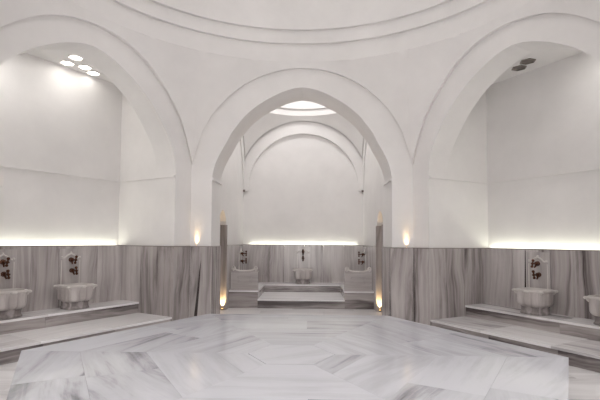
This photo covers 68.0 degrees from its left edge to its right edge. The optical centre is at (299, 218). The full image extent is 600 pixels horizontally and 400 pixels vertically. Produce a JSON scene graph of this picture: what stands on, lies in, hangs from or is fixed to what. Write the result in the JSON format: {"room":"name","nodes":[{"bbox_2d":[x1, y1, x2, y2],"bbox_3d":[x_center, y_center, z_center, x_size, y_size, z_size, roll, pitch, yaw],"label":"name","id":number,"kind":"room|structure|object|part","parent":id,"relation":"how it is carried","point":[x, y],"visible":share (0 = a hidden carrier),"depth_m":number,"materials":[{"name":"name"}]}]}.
{"room":"spa","nodes":[
{"label":"spa","id":0,"kind":"room"},
{"bbox_2d":[27,50,111,82],"bbox_3d":[-3.613,-2.507,6.509,1.037,0.100,3.108,-1,-3,31],"label":"ceiling","id":1,"kind":"structure","parent":0,"point":[55,56],"depth_m":6.83,"materials":[{"name":"paint"}]},
{"bbox_2d":[59,60,74,65],"bbox_3d":[-3.641,-2.427,6.954,0.199,0.014,0.230,0,-3,14],"label":"recessed light","id":2,"kind":"object","parent":1,"relation":"in","point":[64,62],"visible":1,"depth_m":6.95,"materials":[{"name":"white glass"}]},
{"bbox_3d":[-3.641,-2.430,6.954,0.173,0.003,0.200,0,-3,14],"label":"glass","id":3,"kind":"part","parent":2,"relation":"part of","materials":[{"name":"white glass"}]},
{"bbox_2d":[67,54,83,60],"bbox_3d":[-3.402,-2.436,6.741,0.199,0.014,0.230,0,-3,14],"label":"recessed light","id":4,"kind":"object","parent":1,"relation":"in","point":[71,56],"visible":0.96,"depth_m":6.74,"materials":[{"name":"white glass"}]},
{"bbox_3d":[-3.402,-2.439,6.741,0.173,0.003,0.200,0,-3,14],"label":"glass","id":5,"kind":"part","parent":4,"relation":"part of","materials":[{"name":"white glass"}]},
{"bbox_2d":[77,64,92,69],"bbox_3d":[-3.443,-2.417,7.119,0.199,0.014,0.230,0,-3,14],"label":"recessed light","id":6,"kind":"object","parent":1,"relation":"in","point":[81,66],"visible":1,"depth_m":7.12,"materials":[{"name":"white glass"}]},
{"bbox_3d":[-3.443,-2.420,7.119,0.173,0.003,0.200,0,-3,14],"label":"glass","id":7,"kind":"part","parent":6,"relation":"part of","materials":[{"name":"white glass"}]},
{"bbox_2d":[86,70,100,75],"bbox_3d":[-3.425,-2.405,7.368,0.199,0.014,0.230,0,-3,14],"label":"recessed light","id":8,"kind":"object","parent":1,"relation":"in","point":[94,73],"visible":1,"depth_m":7.37,"materials":[{"name":"white glass"}]},
{"bbox_2d":[0,15,191,245],"bbox_3d":[-3.404,-0.524,6.273,1.403,4.539,3.730,-1,-3,31],"label":"wall","id":9,"kind":"structure","parent":0,"point":[54,117],"depth_m":7.05,"materials":[{"name":"paint"}]},
{"bbox_2d":[0,249,16,288],"bbox_3d":[-4.092,0.875,6.098,0.045,0.895,0.370,-1,-3,31],"label":"panel","id":10,"kind":"object","parent":9,"relation":"attached to","point":[4,253],"visible":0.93,"depth_m":6.19,"materials":[{"name":"stone"}]},
{"bbox_2d":[0,257,9,266],"bbox_3d":[-4.025,0.599,6.072,0.156,0.140,0.071,-1,-3,31],"label":"tap","id":11,"kind":"object","parent":10,"relation":"attached to","point":[3,262],"visible":1,"depth_m":6.05,"materials":[{"name":"brown metal"}]},
{"bbox_3d":[-3.977,0.595,6.044,0.044,0.132,0.053,-1,-15,31],"label":"handle","id":12,"kind":"part","parent":11,"relation":"part of","materials":[{"name":"brown metal"}]},
{"bbox_2d":[1,269,10,279],"bbox_3d":[-4.018,0.768,6.078,0.156,0.141,0.071,-1,-3,31],"label":"tap","id":13,"kind":"object","parent":10,"relation":"attached to","point":[3,274],"visible":1,"depth_m":6.07,"materials":[{"name":"brown metal"}]},
{"bbox_3d":[-3.970,0.763,6.048,0.044,0.132,0.053,-1,5,31],"label":"handle","id":14,"kind":"part","parent":13,"relation":"part of","materials":[{"name":"brown metal"}]},
{"bbox_3d":[-4.091,0.954,6.092,0.006,0.698,0.310,-1,-3,31],"label":"moulding","id":15,"kind":"part","parent":10,"relation":"part of","materials":[{"name":"stone"}]},
{"bbox_2d":[57,248,81,307],"bbox_3d":[-3.585,0.921,6.933,0.045,0.895,0.370,-1,-3,31],"label":"panel","id":16,"kind":"object","parent":9,"relation":"attached to","point":[64,276],"visible":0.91,"depth_m":6.90,"materials":[{"name":"stone"}]},
{"bbox_3d":[-3.584,1.000,6.928,0.006,0.698,0.310,-1,-3,31],"label":"moulding","id":17,"kind":"part","parent":16,"relation":"part of","materials":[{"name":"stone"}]},
{"bbox_2d":[69,266,77,274],"bbox_3d":[-3.511,0.814,6.913,0.156,0.141,0.071,-1,-3,31],"label":"tap","id":18,"kind":"object","parent":16,"relation":"attached to","point":[72,270],"visible":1,"depth_m":6.90,"materials":[{"name":"brown metal"}]},
{"bbox_2d":[69,255,77,263],"bbox_3d":[-3.518,0.645,6.908,0.156,0.140,0.071,-1,-3,31],"label":"tap","id":19,"kind":"object","parent":16,"relation":"attached to","point":[71,259],"visible":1,"depth_m":6.89,"materials":[{"name":"brown metal"}]},
{"bbox_2d":[0,164,175,181],"bbox_3d":[-3.403,-0.743,6.284,1.403,0.029,3.024,-1,-3,31],"label":"trim","id":20,"kind":"structure","parent":9,"relation":"attached to","point":[2,165],"depth_m":7.24,"materials":[{"name":"paint"}]},
{"bbox_2d":[0,246,189,320],"bbox_3d":[-3.404,1.071,6.186,1.426,1.343,3.697,-1,-3,31],"label":"wall paneling","id":21,"kind":"structure","parent":9,"relation":"attached to","point":[157,278],"depth_m":7.26,"materials":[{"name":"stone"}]},
{"bbox_2d":[0,245,190,246],"bbox_3d":[-3.397,0.396,6.219,1.434,0.009,3.730,-1,-3,31],"label":"trim","id":22,"kind":"structure","parent":9,"relation":"attached to","point":[80,245],"depth_m":7.26,"materials":[{"name":"stone"}]},
{"bbox_2d":[0,0,599,164],"bbox_3d":[-0.022,-3.445,4.382,7.459,4.767,6.460,0,-3,1],"label":"ceiling","id":23,"kind":"structure","parent":0,"point":[415,46],"depth_m":7.14,"materials":[{"name":"paint"}]},
{"bbox_2d":[0,308,599,399],"bbox_3d":[-0.055,1.673,4.273,10.600,0.090,15.500,0,-3,1],"label":"floor","id":24,"kind":"structure","parent":0,"point":[583,384],"depth_m":4.80,"materials":[{"name":"stone"}]},
{"bbox_2d":[0,300,171,364],"bbox_3d":[-3.348,1.517,6.127,1.263,0.364,2.967,-1,-3,31],"label":"stepped ledge","id":25,"kind":"object","parent":24,"relation":"on","point":[38,328],"visible":0.91,"depth_m":6.16,"materials":[{"name":"stone"}]},
{"bbox_2d":[0,288,31,319],"bbox_3d":[-3.916,1.139,5.917,0.424,0.362,0.491,-1,-3,31],"label":"basin","id":26,"kind":"object","parent":25,"relation":"on","point":[12,300],"visible":1,"depth_m":5.84,"materials":[{"name":"white stone"}]},
{"bbox_2d":[53,283,97,309],"bbox_3d":[-3.409,1.185,6.753,0.424,0.362,0.491,-1,-3,31],"label":"basin","id":27,"kind":"object","parent":25,"relation":"on","point":[72,296],"visible":1,"depth_m":6.62,"materials":[{"name":"white stone"}]},
{"bbox_2d":[6,314,568,399],"bbox_3d":[-0.082,1.442,4.135,5.105,0.357,4.422,0,-3,1],"label":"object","id":28,"kind":"structure","parent":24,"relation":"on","point":[207,356],"depth_m":3.79,"materials":[{"name":"stone"}]},
{"bbox_2d":[229,282,373,308],"bbox_3d":[0.042,1.747,10.209,3.028,0.364,1.910,0,-3,1],"label":"bench","id":29,"kind":"object","parent":24,"relation":"on","point":[268,294],"visible":0.84,"depth_m":9.30,"materials":[{"name":"grey stone"}]},
{"bbox_2d":[231,266,258,289],"bbox_3d":[-1.164,1.258,9.369,0.573,0.511,0.092,0,-3,1],"label":"carved panel","id":30,"kind":"object","parent":29,"relation":"on","point":[240,279],"visible":1,"depth_m":9.34,"materials":[{"name":"stone"}]},
{"bbox_3d":[-1.165,1.292,9.338,0.300,0.160,0.014,0,-3,1],"label":"relief frame","id":31,"kind":"part","parent":30,"relation":"part of","materials":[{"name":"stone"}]},
{"bbox_3d":[0.037,1.746,9.938,1.819,0.029,1.369,0,-3,1],"label":"seat","id":32,"kind":"part","parent":29,"relation":"part of","materials":[{"name":"stone"}]},
{"bbox_2d":[293,268,312,283],"bbox_3d":[0.069,1.419,10.910,0.491,0.362,0.424,0,-3,1],"label":"basin","id":33,"kind":"object","parent":29,"relation":"on","point":[302,275],"visible":1,"depth_m":10.75,"materials":[{"name":"white stone"}]},
{"bbox_2d":[344,267,371,291],"bbox_3d":[1.217,1.272,9.318,0.573,0.511,0.092,0,-3,1],"label":"carved panel","id":34,"kind":"object","parent":29,"relation":"on","point":[353,280],"visible":1,"depth_m":9.29,"materials":[{"name":"stone"}]},
{"bbox_3d":[1.216,1.306,9.287,0.300,0.160,0.014,0,-3,1],"label":"relief frame","id":35,"kind":"part","parent":34,"relation":"part of","materials":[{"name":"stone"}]},
{"bbox_3d":[1.215,1.511,9.278,0.573,0.030,0.012,0,-3,1],"label":"foot moulding","id":36,"kind":"part","parent":34,"relation":"part of","materials":[{"name":"stone"}]},
{"bbox_2d":[430,303,599,372],"bbox_3d":[3.317,1.556,5.985,1.263,0.364,2.967,2,-3,-29],"label":"stepped ledge","id":37,"kind":"object","parent":24,"relation":"on","point":[575,338],"visible":0.91,"depth_m":6.01,"materials":[{"name":"stone"}]},
{"bbox_2d":[512,287,557,315],"bbox_3d":[3.449,1.221,6.534,0.424,0.362,0.491,2,-3,-29],"label":"basin","id":38,"kind":"object","parent":37,"relation":"on","point":[532,301],"visible":1,"depth_m":6.40,"materials":[{"name":"white stone"}]},
{"bbox_2d":[583,295,599,325],"bbox_3d":[3.944,1.179,5.633,0.424,0.362,0.491,2,-3,-29],"label":"basin","id":39,"kind":"object","parent":37,"relation":"on","point":[594,300],"visible":1,"depth_m":5.66,"materials":[{"name":"white stone"}]},
{"bbox_2d":[189,61,412,303],"bbox_3d":[0.035,-0.558,7.830,3.730,4.812,0.722,0,-3,1],"label":"wall","id":40,"kind":"structure","parent":0,"point":[232,119],"depth_m":7.54,"materials":[{"name":"paint"}]},
{"bbox_2d":[191,246,395,247],"bbox_3d":[0.027,0.498,7.761,3.730,0.009,0.754,0,-3,1],"label":"trim","id":41,"kind":"structure","parent":40,"relation":"attached to","point":[191,246],"depth_m":7.42,"materials":[{"name":"stone"}]},
{"bbox_2d":[189,246,412,320],"bbox_3d":[0.022,1.173,7.729,3.697,1.343,0.746,0,-3,1],"label":"trim","id":42,"kind":"structure","parent":40,"relation":"attached to","point":[397,262],"depth_m":7.39,"materials":[{"name":"stone"}]},
{"bbox_2d":[212,178,391,185],"bbox_3d":[0.035,-0.640,7.835,3.024,0.029,0.722,0,-3,1],"label":"trim","id":43,"kind":"structure","parent":40,"relation":"attached to","point":[213,179],"depth_m":7.75,"materials":[{"name":"paint"}]},
{"bbox_2d":[194,250,525,315],"bbox_3d":[0.890,1.064,7.183,5.307,1.134,0.031,0,-3,5],"label":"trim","id":44,"kind":"structure","parent":40,"relation":"attached to","point":[197,295],"depth_m":7.38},
{"bbox_2d":[220,115,384,274],"bbox_3d":[0.047,-0.458,9.808,4.595,4.812,3.238,0,-3,1],"label":"wall","id":45,"kind":"structure","parent":0,"point":[303,188],"depth_m":11.42,"materials":[{"name":"paint"}]},
{"bbox_2d":[238,246,242,269],"bbox_3d":[-1.436,1.128,10.741,0.045,0.895,0.370,0,-3,1],"label":"panel","id":46,"kind":"object","parent":45,"relation":"attached to","point":[240,247],"visible":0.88,"depth_m":10.71,"materials":[{"name":"stone"}]},
{"bbox_2d":[220,225,382,310],"bbox_3d":[0.014,1.009,8.677,4.507,1.767,0.756,0,-3,1],"label":"trim","id":47,"kind":"structure","parent":45,"relation":"attached to","point":[223,228],"depth_m":9.03,"materials":[{"name":"stone"}]},
{"bbox_2d":[227,244,375,246],"bbox_3d":[0.049,0.622,10.212,3.083,0.009,2.222,0,-3,1],"label":"trim","id":48,"kind":"structure","parent":45,"relation":"attached to","point":[239,244],"depth_m":11.19,"materials":[{"name":"stone"}]},
{"bbox_2d":[296,247,309,267],"bbox_3d":[0.076,1.161,11.171,0.370,0.895,0.045,0,-3,1],"label":"panel","id":49,"kind":"object","parent":45,"relation":"attached to","point":[299,263],"visible":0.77,"depth_m":11.18,"materials":[{"name":"stone"}]},
{"bbox_2d":[240,121,366,191],"bbox_3d":[0.055,-1.678,9.870,3.083,1.806,3.238,0,-3,1],"label":"trim","id":50,"kind":"structure","parent":45,"relation":"attached to","point":[299,127],"depth_m":11.43,"materials":[{"name":"paint"}]},
{"bbox_2d":[226,245,383,315],"bbox_3d":[0.034,1.273,9.695,3.083,1.343,3.184,0,-3,1],"label":"wall paneling","id":51,"kind":"structure","parent":45,"relation":"attached to","point":[277,263],"depth_m":11.19,"materials":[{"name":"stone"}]},
{"bbox_2d":[363,247,365,270],"bbox_3d":[1.549,1.146,10.677,0.045,0.895,0.370,0,-3,1],"label":"panel","id":52,"kind":"object","parent":45,"relation":"attached to","point":[364,252],"visible":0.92,"depth_m":10.67,"materials":[{"name":"stone"}]},
{"bbox_3d":[1.561,1.146,10.677,0.022,0.895,0.370,0,-3,1],"label":"stone plate","id":53,"kind":"part","parent":52,"relation":"part of","materials":[{"name":"stone"}]},
{"bbox_2d":[243,101,363,156],"bbox_3d":[0.064,-2.968,9.910,3.083,2.657,3.083,0,-3,1],"label":"ceiling","id":54,"kind":"structure","parent":0,"point":[299,110],"depth_m":11.25,"materials":[{"name":"paint"}]},
{"bbox_2d":[413,3,599,249],"bbox_3d":[3.403,-0.484,6.128,1.403,4.539,3.730,2,-3,-29],"label":"wall","id":55,"kind":"structure","parent":0,"point":[545,119],"depth_m":6.99,"materials":[{"name":"paint"}]},
{"bbox_2d":[413,248,599,325],"bbox_3d":[3.380,1.111,6.040,1.426,1.343,3.697,2,-3,-29],"label":"wall paneling","id":56,"kind":"structure","parent":55,"relation":"attached to","point":[445,281],"depth_m":7.14,"materials":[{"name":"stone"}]},
{"bbox_2d":[424,248,599,250],"bbox_3d":[3.383,0.436,6.074,1.434,0.009,3.730,2,-3,-29],"label":"trim","id":57,"kind":"structure","parent":55,"relation":"attached to","point":[424,248],"depth_m":7.09,"materials":[{"name":"stone"}]},
{"bbox_2d":[429,167,599,183],"bbox_3d":[3.405,-0.702,6.139,1.403,0.029,3.024,2,-3,-29],"label":"trim","id":58,"kind":"structure","parent":55,"relation":"attached to","point":[596,168],"depth_m":7.15,"materials":[{"name":"paint"}]},
{"bbox_2d":[526,252,551,312],"bbox_3d":[3.615,0.962,6.743,0.045,0.895,0.370,2,-3,-29],"label":"panel","id":59,"kind":"object","parent":55,"relation":"attached to","point":[544,282],"visible":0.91,"depth_m":6.71,"materials":[{"name":"stone"}]},
{"bbox_2d":[530,259,539,267],"bbox_3d":[3.550,0.685,6.720,0.156,0.140,0.071,2,-3,-29],"label":"tap","id":60,"kind":"object","parent":59,"relation":"attached to","point":[537,263],"visible":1,"depth_m":6.71,"materials":[{"name":"brown metal"}]},
{"bbox_2d":[532,270,540,279],"bbox_3d":[3.557,0.852,6.697,0.156,0.141,0.071,2,-3,-29],"label":"tap","id":61,"kind":"object","parent":59,"relation":"attached to","point":[538,274],"visible":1,"depth_m":6.68,"materials":[{"name":"brown metal"}]},
{"bbox_3d":[3.612,1.040,6.738,0.006,0.698,0.310,2,-3,-29],"label":"moulding","id":62,"kind":"part","parent":59,"relation":"part of","materials":[{"name":"stone"}]},
{"bbox_2d":[491,49,581,84],"bbox_3d":[3.645,-2.464,6.354,1.037,0.100,3.108,2,-3,-29],"label":"ceiling","id":63,"kind":"structure","parent":0,"point":[544,57],"depth_m":6.70,"materials":[{"name":"paint"}]},
{"bbox_2d":[512,65,526,70],"bbox_3d":[3.464,-2.374,7.027,0.230,0.014,0.199,-2,-4,44],"label":"recessed light","id":64,"kind":"object","parent":63,"relation":"in","point":[520,67],"visible":1,"depth_m":7.03,"materials":[{"name":"metal"}]},
{"bbox_3d":[3.464,-2.376,7.027,0.200,0.003,0.173,-2,-4,44],"label":"glass","id":65,"kind":"part","parent":64,"relation":"part of","materials":[{"name":"grey glass"}]},
{"bbox_2d":[520,58,535,64],"bbox_3d":[3.469,-2.387,6.766,0.230,0.014,0.199,-2,-4,44],"label":"recessed light","id":66,"kind":"object","parent":63,"relation":"in","point":[529,60],"visible":1,"depth_m":6.77,"materials":[{"name":"metal"}]},
{"bbox_3d":[3.469,-2.389,6.766,0.200,0.003,0.173,-2,-4,44],"label":"glass","id":67,"kind":"part","parent":66,"relation":"part of","materials":[{"name":"grey glass"}]}
]}

